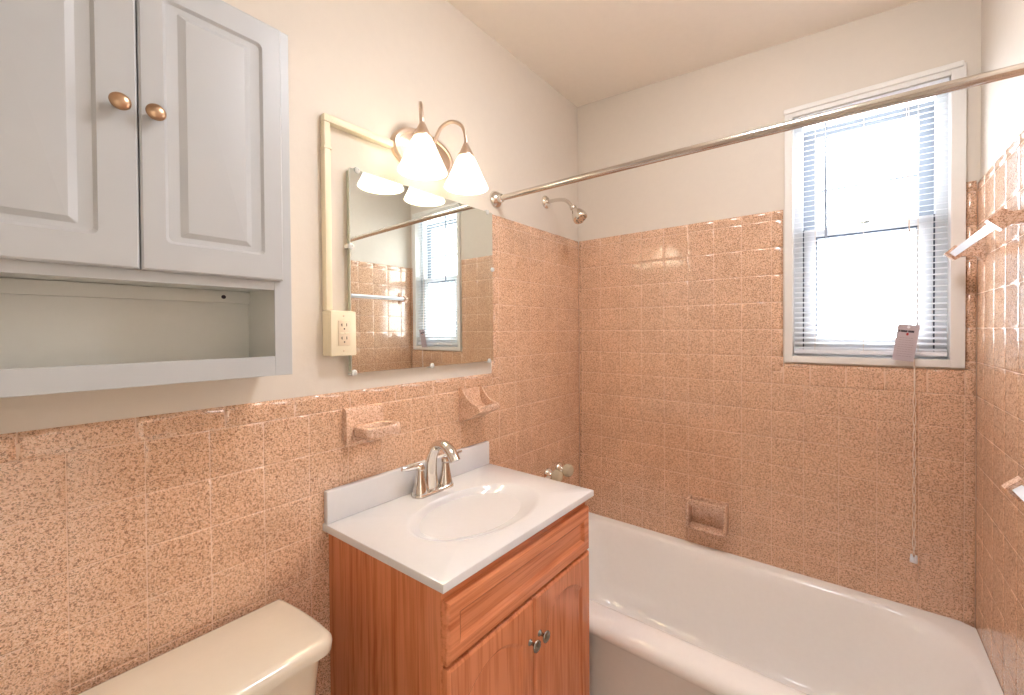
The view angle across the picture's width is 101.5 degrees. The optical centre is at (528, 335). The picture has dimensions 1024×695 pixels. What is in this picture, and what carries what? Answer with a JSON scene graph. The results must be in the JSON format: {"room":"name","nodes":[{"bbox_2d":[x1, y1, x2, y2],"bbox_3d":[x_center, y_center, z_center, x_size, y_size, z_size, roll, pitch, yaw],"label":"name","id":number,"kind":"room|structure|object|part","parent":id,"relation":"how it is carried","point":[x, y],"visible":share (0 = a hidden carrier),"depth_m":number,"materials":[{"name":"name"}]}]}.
{"room":"bathroom","nodes":[
{"label":"bathroom","id":0,"kind":"room"},
{"bbox_2d":[0,0,579,694],"bbox_3d":[-0.531,0.015,1.301,0.148,2.650,2.738,0,1,38],"label":"wall","id":1,"kind":"structure","parent":0,"point":[137,524],"depth_m":1.10,"materials":[{"name":"pink tile"}]},
{"bbox_2d":[0,0,291,397],"bbox_3d":[-0.734,-0.286,0.760,0.202,0.752,0.521,0,1,38],"label":"upper cabinet","id":2,"kind":"object","parent":1,"relation":"attached to","point":[145,234],"visible":1,"depth_m":0.75,"materials":[{"name":"white wood"}]},
{"bbox_3d":[-0.752,-0.383,0.628,0.016,0.539,0.243,0,1,38],"label":"door","id":3,"kind":"part","parent":2,"relation":"part of","materials":[{"name":"white wood"}]},
{"bbox_3d":[-0.677,-0.386,0.692,0.027,0.028,0.028,0,1,38],"label":"knob","id":4,"kind":"part","parent":2,"relation":"part of","materials":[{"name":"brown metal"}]},
{"bbox_3d":[-0.802,-0.086,0.816,0.012,0.027,0.487,0,1,38],"label":"hanging rail","id":5,"kind":"part","parent":2,"relation":"part of","materials":[{"name":"white wood"}]},
{"bbox_3d":[-0.649,-0.386,0.728,0.027,0.028,0.028,0,1,38],"label":"knob","id":6,"kind":"part","parent":2,"relation":"part of","materials":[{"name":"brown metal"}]},
{"bbox_3d":[-0.607,-0.386,0.817,0.016,0.539,0.229,0,1,38],"label":"door","id":7,"kind":"part","parent":2,"relation":"part of","materials":[{"name":"white wood"}]},
{"bbox_3d":[-0.476,0.428,1.261,0.009,1.824,2.450,0,1,38],"label":"tile panel","id":8,"kind":"part","parent":1,"relation":"part of","materials":[{"name":"tile"}]},
{"bbox_2d":[322,310,355,355],"bbox_3d":[-0.522,-0.007,1.161,0.052,0.124,0.073,0,1,38],"label":"wall outlet","id":9,"kind":"object","parent":1,"relation":"attached to","point":[339,327],"visible":1,"depth_m":1.14,"materials":[{"name":"beige plastic"}]},
{"bbox_2d":[338,320,349,345],"bbox_3d":[-0.504,-0.007,1.146,0.003,0.069,0.034,0,1,38],"label":"receptacle","id":10,"kind":"object","parent":9,"relation":"attached to","point":[343,325],"depth_m":1.14,"materials":[{"name":"beige plastic"}]},
{"bbox_2d":[320,113,392,309],"bbox_3d":[-0.491,-0.338,1.223,0.025,0.534,0.218,0,1,38],"label":"cable raceway","id":11,"kind":"object","parent":1,"relation":"attached to","point":[326,120],"visible":0.99,"depth_m":1.14,"materials":[{"name":"beige plastic"}]},
{"bbox_2d":[342,403,400,444],"bbox_3d":[-0.447,0.257,1.209,0.100,0.104,0.132,0,1,38],"label":"soap dish","id":12,"kind":"object","parent":1,"relation":"attached to","point":[362,423],"visible":1,"depth_m":1.19,"materials":[{"name":"pink ceramic"}]},
{"bbox_3d":[-0.482,0.257,1.226,0.022,0.104,0.116,0,1,38],"label":"wall plate","id":13,"kind":"part","parent":12,"relation":"part of","materials":[{"name":"pink ceramic"}]},
{"bbox_2d":[324,441,488,523],"bbox_3d":[-0.355,0.464,1.393,0.019,0.088,0.644,0,1,38],"label":"backsplash","id":14,"kind":"structure","parent":1,"relation":"attached to","point":[343,501],"depth_m":1.26,"materials":[{"name":"white stone"}]},
{"bbox_2d":[344,167,493,375],"bbox_3d":[-0.330,-0.188,1.431,0.028,0.598,0.611,0,1,38],"label":"wall mirror","id":15,"kind":"object","parent":1,"relation":"attached to","point":[420,269],"visible":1,"depth_m":1.36,"materials":[{"name":"clear glass"}]},
{"bbox_2d":[390,101,487,194],"bbox_3d":[-0.285,-0.608,1.343,0.205,0.233,0.326,0,1,38],"label":"vanity light","id":16,"kind":"object","parent":1,"relation":"attached to","point":[421,156],"visible":1,"depth_m":1.33,"materials":[{"name":"white glass"}]},
{"bbox_3d":[-0.336,-0.668,1.316,0.016,0.111,0.147,-1,1,-15],"label":"arm","id":17,"kind":"part","parent":16,"relation":"part of","materials":[{"name":"silver metal"}]},
{"bbox_3d":[-0.317,-0.542,1.254,0.146,0.105,0.146,0,1,38],"label":"lamp shade","id":18,"kind":"part","parent":16,"relation":"part of","materials":[{"name":"white glass"}]},
{"bbox_3d":[-0.266,-0.669,1.407,0.134,0.111,0.015,0,1,10],"label":"arm","id":19,"kind":"part","parent":16,"relation":"part of","materials":[{"name":"silver metal"}]},
{"bbox_3d":[-0.207,-0.545,1.397,0.146,0.105,0.146,0,1,38],"label":"lamp shade","id":20,"kind":"part","parent":16,"relation":"part of","materials":[{"name":"white glass"}]},
{"bbox_2d":[459,385,499,421],"bbox_3d":[-0.180,0.255,1.555,0.104,0.129,0.114,0,1,38],"label":"soap dish","id":21,"kind":"object","parent":1,"relation":"attached to","point":[474,402],"visible":1,"depth_m":1.54,"materials":[{"name":"pink ceramic"}]},
{"bbox_2d":[544,468,562,481],"bbox_3d":[0.123,0.660,1.969,0.078,0.062,0.060,0,1,38],"label":"handle","id":22,"kind":"object","parent":1,"relation":"attached to","point":[557,475],"visible":0.83,"depth_m":1.95,"materials":[{"name":"silver metal"}]},
{"bbox_2d":[542,195,586,223],"bbox_3d":[0.170,-0.584,1.922,0.221,0.163,0.068,0,1,38],"label":"shower","id":23,"kind":"object","parent":1,"relation":"attached to","point":[579,216],"visible":1,"depth_m":1.89,"materials":[{"name":"silver metal"}]},
{"bbox_3d":[0.150,-0.610,1.940,0.141,0.065,0.017,0,1,38],"label":"arm","id":24,"kind":"part","parent":23,"relation":"part of","materials":[{"name":"silver metal"}]},
{"bbox_2d":[555,462,573,476],"bbox_3d":[0.182,0.656,2.046,0.078,0.062,0.060,0,1,38],"label":"handle","id":25,"kind":"object","parent":1,"relation":"attached to","point":[567,470],"visible":0.8,"depth_m":2.02,"materials":[{"name":"silver metal"}]},
{"bbox_2d":[490,62,1023,207],"bbox_3d":[0.453,-0.546,1.260,1.477,0.087,0.070,0,1,38],"label":"shower rod","id":26,"kind":"object","parent":1,"relation":"attached to","point":[496,199],"visible":1,"depth_m":1.07,"materials":[{"name":"silver metal"}]},
{"bbox_2d":[446,0,919,106],"bbox_3d":[0.098,-1.262,0.796,1.758,0.333,2.738,0,1,38],"label":"ceiling","id":27,"kind":"structure","parent":0,"point":[589,51],"depth_m":1.61,"materials":[{"name":"paint"}]},
{"bbox_2d":[577,0,980,627],"bbox_3d":[0.896,-0.001,1.838,1.478,2.650,0.148,0,1,38],"label":"wall","id":28,"kind":"structure","parent":0,"point":[687,386],"depth_m":1.72,"materials":[{"name":"pink tile"}]},
{"bbox_2d":[686,494,728,537],"bbox_3d":[0.774,0.779,1.812,0.163,0.128,0.062,0,1,38],"label":"soap holder","id":29,"kind":"object","parent":28,"relation":"attached to","point":[710,516],"visible":1,"depth_m":1.82,"materials":[{"name":"pink ceramic"}]},
{"bbox_2d":[784,60,966,367],"bbox_3d":[1.250,-0.390,1.552,0.502,0.987,0.160,0,1,38],"label":"window","id":30,"kind":"structure","parent":28,"relation":"in","point":[955,176],"depth_m":1.46,"materials":[{"name":"paint"}]},
{"bbox_3d":[1.267,-0.593,1.578,0.433,0.445,0.033,0,1,38],"label":"sash","id":31,"kind":"part","parent":30,"relation":"part of","materials":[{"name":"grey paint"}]},
{"bbox_3d":[1.245,-0.174,1.552,0.368,0.478,0.035,0,1,38],"label":"sash","id":32,"kind":"part","parent":30,"relation":"part of","materials":[{"name":"white plastic"}]},
{"bbox_2d":[794,77,948,563],"bbox_3d":[1.212,-0.038,1.507,0.431,1.616,0.059,0,1,38],"label":"window blind","id":33,"kind":"object","parent":30,"relation":"attached to","point":[812,350],"visible":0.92,"depth_m":1.50,"materials":[{"name":"white plastic"}]},
{"bbox_3d":[1.101,-0.383,1.605,0.001,0.877,0.028,0,1,38],"label":"ladder cord","id":34,"kind":"part","parent":33,"relation":"part of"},
{"bbox_3d":[1.216,-0.383,1.517,0.001,0.877,0.028,0,1,38],"label":"ladder cord","id":35,"kind":"part","parent":33,"relation":"part of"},
{"bbox_3d":[1.222,0.061,1.521,0.429,0.016,0.025,0,1,38],"label":"rail","id":36,"kind":"part","parent":33,"relation":"part of","materials":[{"name":"white plastic"}]},
{"bbox_2d":[892,324,919,361],"bbox_3d":[1.277,0.024,1.414,0.070,0.129,0.013,0,1,38],"label":"tag","id":37,"kind":"object","parent":33,"relation":"hanging from","point":[905,345],"visible":1,"depth_m":1.41,"materials":[{"name":"white paper"}]},
{"bbox_2d":[897,337,912,356],"bbox_3d":[1.275,0.039,1.417,0.044,0.067,0.007,0,1,38],"label":"print","id":38,"kind":"object","parent":37,"relation":"attached to","point":[904,344],"depth_m":1.42},
{"bbox_3d":[1.299,-0.030,1.423,0.013,1.557,0.033,-1,1,-10],"label":"pull cord","id":39,"kind":"part","parent":33,"relation":"part of","materials":[{"name":"white fabric"}]},
{"bbox_3d":[1.331,-0.383,1.429,0.001,0.877,0.028,0,1,38],"label":"ladder cord","id":40,"kind":"part","parent":33,"relation":"part of","materials":[{"name":"white fabric"}]},
{"bbox_2d":[975,0,1023,694],"bbox_3d":[0.745,0.018,0.321,0.148,2.650,2.738,0,1,38],"label":"wall","id":41,"kind":"structure","parent":0,"point":[999,572],"depth_m":1.12,"materials":[{"name":"tile"}]},
{"bbox_2d":[944,208,1023,261],"bbox_3d":[1.180,-0.258,1.079,0.088,0.080,0.525,0,1,38],"label":"towel bar","id":42,"kind":"object","parent":41,"relation":"attached to","point":[1003,218],"visible":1,"depth_m":1.02,"materials":[{"name":"white ceramic"}]},
{"bbox_2d":[1001,476,1023,502],"bbox_3d":[0.794,0.287,0.578,0.088,0.080,0.525,0,1,38],"label":"towel bar","id":43,"kind":"object","parent":41,"relation":"attached to","point":[1015,486],"visible":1,"depth_m":0.79,"materials":[{"name":"white ceramic"}]},
{"bbox_3d":[0.468,1.396,0.242,3.028,0.100,3.238,0,1,38],"label":"floor","id":44,"kind":"structure","parent":0,"visible":0},
{"bbox_2d":[77,599,331,694],"bbox_3d":[-0.468,0.998,0.646,0.710,0.698,0.488,0,1,38],"label":"toilet","id":45,"kind":"object","parent":44,"relation":"on","point":[276,648],"visible":1,"depth_m":0.84,"materials":[{"name":"beige ceramic"}]},
{"bbox_3d":[-0.659,0.852,0.791,0.201,0.330,0.458,0,1,38],"label":"tank","id":46,"kind":"part","parent":45,"relation":"part of","materials":[{"name":"beige ceramic"}]},
{"bbox_2d":[329,502,589,694],"bbox_3d":[-0.161,0.934,1.252,0.499,0.808,0.619,0,1,38],"label":"vanity cabinet","id":47,"kind":"object","parent":44,"relation":"on","point":[518,625],"visible":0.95,"depth_m":1.06,"materials":[{"name":"brown wood"}]},
{"bbox_2d":[323,441,593,593],"bbox_3d":[-0.173,0.493,1.256,0.477,0.146,0.653,0,1,38],"label":"sink","id":48,"kind":"object","parent":47,"relation":"in","point":[442,539],"visible":0.95,"depth_m":1.19,"materials":[{"name":"white ceramic"}]},
{"bbox_2d":[401,439,461,498],"bbox_3d":[-0.307,0.421,1.364,0.182,0.174,0.174,-1,1,-9],"label":"sink faucet","id":49,"kind":"object","parent":48,"relation":"on","point":[426,484],"visible":1,"depth_m":1.34,"materials":[{"name":"silver metal"}]},
{"bbox_3d":[-0.361,0.412,1.299,0.009,0.026,0.078,0,1,36],"label":"lever","id":50,"kind":"part","parent":49,"relation":"part of","materials":[{"name":"silver metal"}]},
{"bbox_3d":[-0.342,0.457,1.326,0.050,0.096,0.051,0,1,38],"label":"handle","id":51,"kind":"part","parent":49,"relation":"part of","materials":[{"name":"silver metal"}]},
{"bbox_3d":[-0.310,0.502,1.368,0.052,0.012,0.159,0,1,38],"label":"plate","id":52,"kind":"part","parent":49,"relation":"part of","materials":[{"name":"silver metal"}]},
{"bbox_3d":[-0.276,0.417,1.340,0.145,0.168,0.055,0,1,38],"label":"spout","id":53,"kind":"part","parent":49,"relation":"part of","materials":[{"name":"silver metal"}]},
{"bbox_3d":[-0.279,0.456,1.408,0.050,0.096,0.051,0,1,38],"label":"handle","id":54,"kind":"part","parent":49,"relation":"part of","materials":[{"name":"silver metal"}]},
{"bbox_3d":[-0.082,0.971,1.007,0.018,0.530,0.302,0,1,38],"label":"door","id":55,"kind":"part","parent":47,"relation":"part of","materials":[{"name":"brown wood"}]},
{"bbox_3d":[0.001,0.890,1.134,0.004,0.718,0.608,0,1,38],"label":"frame","id":56,"kind":"part","parent":47,"relation":"part of","materials":[{"name":"brown wood"}]},
{"bbox_3d":[0.009,0.627,1.124,0.018,0.138,0.606,0,1,38],"label":"drawer","id":57,"kind":"part","parent":47,"relation":"part of","materials":[{"name":"brown wood"}]},
{"bbox_3d":[0.017,0.811,1.097,0.029,0.031,0.031,0,1,38],"label":"knob","id":58,"kind":"part","parent":47,"relation":"part of","materials":[{"name":"silver metal"}]},
{"bbox_3d":[0.043,0.810,1.131,0.029,0.031,0.031,0,1,38],"label":"knob","id":59,"kind":"part","parent":47,"relation":"part of","materials":[{"name":"silver metal"}]},
{"bbox_3d":[0.104,0.966,1.248,0.018,0.530,0.301,0,1,38],"label":"door","id":60,"kind":"part","parent":47,"relation":"part of","materials":[{"name":"brown wood"}]},
{"bbox_2d":[587,512,1003,694],"bbox_3d":[0.638,1.132,1.506,1.460,0.395,0.721,0,1,38],"label":"bathtub","id":61,"kind":"object","parent":44,"relation":"on","point":[669,615],"visible":0.67,"depth_m":1.51,"materials":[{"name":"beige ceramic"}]}
]}

